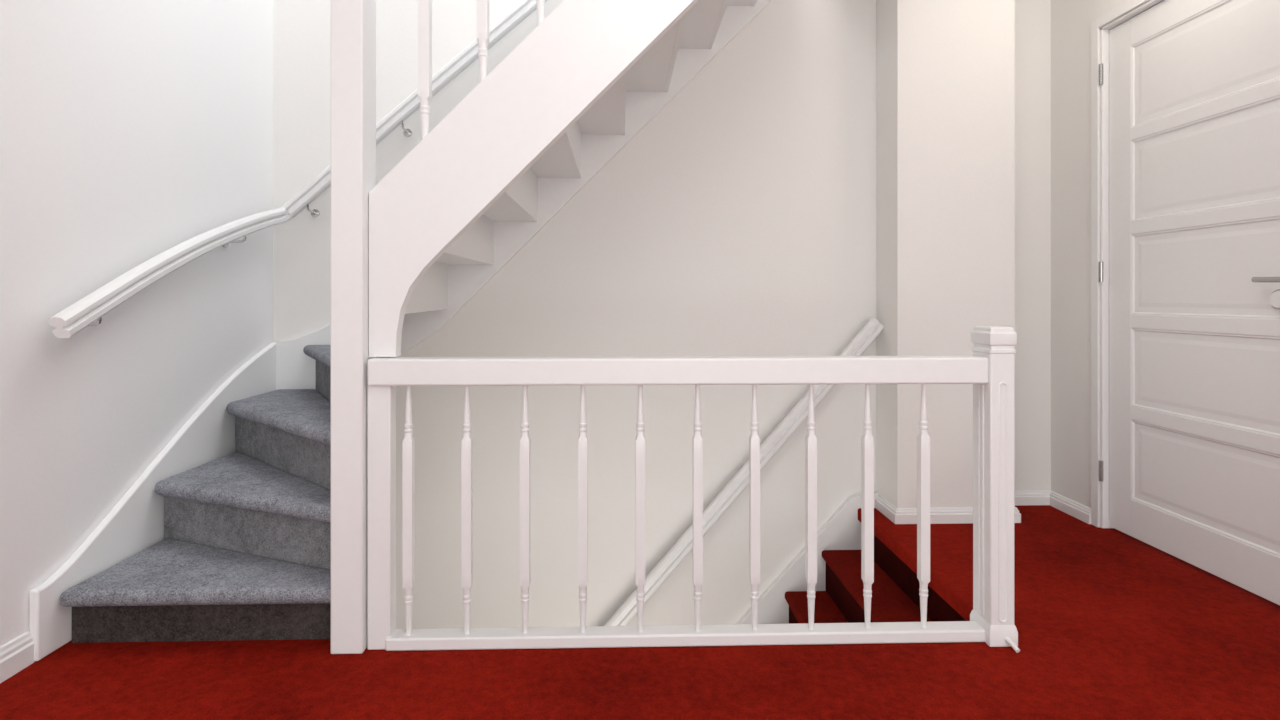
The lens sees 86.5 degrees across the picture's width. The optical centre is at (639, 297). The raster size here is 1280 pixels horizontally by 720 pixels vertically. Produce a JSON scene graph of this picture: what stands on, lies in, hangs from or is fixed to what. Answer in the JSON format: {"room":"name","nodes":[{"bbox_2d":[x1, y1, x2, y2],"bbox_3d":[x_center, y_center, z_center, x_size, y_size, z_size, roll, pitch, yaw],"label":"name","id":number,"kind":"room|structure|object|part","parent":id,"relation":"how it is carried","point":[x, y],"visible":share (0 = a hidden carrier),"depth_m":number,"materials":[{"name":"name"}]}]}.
{"room":"stair landing","nodes":[
{"label":"stair landing","id":0,"kind":"room"},
{"bbox_2d":[0,0,273,645],"bbox_3d":[-1.710,-0.300,0.320,0.150,7.800,5.740,0,0,-2],"label":"wall","id":1,"kind":"structure","parent":0,"point":[132,131],"depth_m":2.19,"materials":[{"name":"paint"}]},
{"bbox_2d":[0,631,33,682],"bbox_3d":[-1.607,0.957,-0.340,0.018,0.086,4.415,0,0,-2],"label":"baseboard","id":2,"kind":"structure","parent":1,"relation":"attached to","point":[17,654],"depth_m":1.81,"materials":[{"name":"white paint"}]},
{"bbox_2d":[0,505,1279,719],"bbox_3d":[0.291,1.030,0.379,3.855,0.060,5.740,0,0,-2],"label":"floor","id":3,"kind":"structure","parent":0,"point":[1110,624],"depth_m":1.84,"materials":[{"name":"red carpet"}]},
{"bbox_2d":[29,0,770,660],"bbox_3d":[-0.423,-0.846,2.566,2.554,3.697,1.324,0,0,-2],"label":"staircase","id":4,"kind":"structure","parent":3,"relation":"on","point":[250,523],"depth_m":1.98,"materials":[{"name":"white wood"}]},
{"bbox_3d":[-0.825,-0.800,1.962,0.090,3.600,0.110,0,0,-2],"label":"newel post","id":5,"kind":"part","parent":4,"relation":"part of","materials":[{"name":"white paint"}]},
{"bbox_2d":[367,326,1019,652],"bbox_3d":[0.154,0.542,1.958,1.860,0.916,0.155,0,0,-2],"label":"balustrade","id":6,"kind":"object","parent":3,"relation":"on","point":[990,369],"visible":1,"depth_m":1.95,"materials":[{"name":"white paint"}]},
{"bbox_3d":[-0.743,0.624,1.957,0.066,0.753,0.052,0,0,-2],"label":"post","id":7,"kind":"part","parent":6,"relation":"part of","materials":[{"name":"white paint"}]},
{"bbox_3d":[0.119,0.210,1.973,1.779,0.077,0.070,0,0,-2],"label":"rail","id":8,"kind":"part","parent":6,"relation":"part of","materials":[{"name":"white paint"}]},
{"bbox_3d":[0.143,0.982,1.978,1.732,0.036,0.062,0,0,-2],"label":"rail","id":9,"kind":"part","parent":6,"relation":"part of","materials":[{"name":"white paint"}]},
{"bbox_3d":[1.042,0.579,2.006,0.071,0.842,0.101,0,0,-2],"label":"newel post","id":10,"kind":"part","parent":6,"relation":"part of","materials":[{"name":"white paint"}]},
{"bbox_2d":[736,492,965,623],"bbox_3d":[0.190,2.115,2.629,1.934,2.362,1.234,0,0,-2],"label":"staircase","id":11,"kind":"structure","parent":3,"relation":"on","point":[839,587],"depth_m":3.05,"materials":[{"name":"red carpet"}]},
{"bbox_2d":[274,0,1050,628],"bbox_3d":[0.135,-0.300,3.320,4.015,7.800,0.150,0,0,-2],"label":"wall","id":12,"kind":"structure","parent":0,"point":[740,220],"depth_m":3.25,"materials":[{"name":"paint"}]},
{"bbox_2d":[48,0,546,337],"bbox_3d":[-0.777,-0.902,2.549,1.847,2.027,1.340,0,0,-2],"label":"handrail","id":13,"kind":"object","parent":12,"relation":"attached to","point":[83,313],"visible":0.94,"depth_m":2.72,"materials":[{"name":"white paint"}]},
{"bbox_2d":[604,317,883,625],"bbox_3d":[-0.080,1.479,3.189,2.454,2.777,0.101,0,0,-2],"label":"handrail","id":14,"kind":"object","parent":12,"relation":"attached to","point":[873,328],"visible":0.73,"depth_m":3.16,"materials":[{"name":"white paint"}]},
{"bbox_2d":[876,0,1014,507],"bbox_3d":[1.407,-0.300,3.158,0.530,2.600,0.250,0,0,-2],"label":"wall pillar","id":15,"kind":"structure","parent":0,"point":[945,69],"depth_m":3.03,"materials":[{"name":"paint"}]},
{"bbox_2d":[876,490,1090,523],"bbox_3d":[1.561,0.967,3.140,0.874,0.066,0.294,0,0,-2],"label":"baseboard","id":16,"kind":"structure","parent":15,"relation":"attached to","point":[949,515],"depth_m":3.05,"materials":[{"name":"white paint"}]},
{"bbox_2d":[1051,0,1149,527],"bbox_3d":[2.148,-0.200,0.433,0.140,2.800,5.740,0,0,-2],"label":"wall","id":17,"kind":"structure","parent":0,"point":[1071,20],"depth_m":3.14,"materials":[{"name":"paint"}]},
{"bbox_2d":[1091,0,1163,527],"bbox_3d":[2.083,-0.111,2.480,0.151,2.221,1.057,0,0,-2],"label":"door frame","id":18,"kind":"structure","parent":17,"relation":"in","point":[1129,5],"depth_m":2.96,"materials":[{"name":"white paint"}]},
{"bbox_2d":[1099,0,1279,604],"bbox_3d":[2.036,-0.086,2.485,0.100,2.147,0.948,0,0,-2],"label":"door","id":19,"kind":"structure","parent":18,"relation":"attached to","point":[1194,85],"depth_m":2.49,"materials":[{"name":"white paint"}]},
{"bbox_3d":[2.061,-0.874,2.479,0.030,0.343,0.685,0,0,-2],"label":"panel","id":20,"kind":"part","parent":19,"relation":"part of","materials":[{"name":"white paint"}]},
{"bbox_3d":[2.061,-0.483,2.479,0.030,0.339,0.685,0,0,-2],"label":"panel","id":21,"kind":"part","parent":19,"relation":"part of","materials":[{"name":"white paint"}]},
{"bbox_3d":[2.061,-0.097,2.479,0.030,0.334,0.685,0,0,-2],"label":"panel","id":22,"kind":"part","parent":19,"relation":"part of","materials":[{"name":"white paint"}]},
{"bbox_3d":[2.061,0.287,2.479,0.030,0.326,0.685,0,0,-2],"label":"panel","id":23,"kind":"part","parent":19,"relation":"part of","materials":[{"name":"white paint"}]},
{"bbox_3d":[2.061,0.669,2.479,0.030,0.331,0.685,0,0,-2],"label":"panel","id":24,"kind":"part","parent":19,"relation":"part of","materials":[{"name":"white paint"}]},
{"bbox_3d":[2.023,-0.059,2.153,0.055,0.020,0.141,0,0,-2],"label":"handle","id":25,"kind":"part","parent":19,"relation":"part of","materials":[{"name":"silver metal"}]}
]}

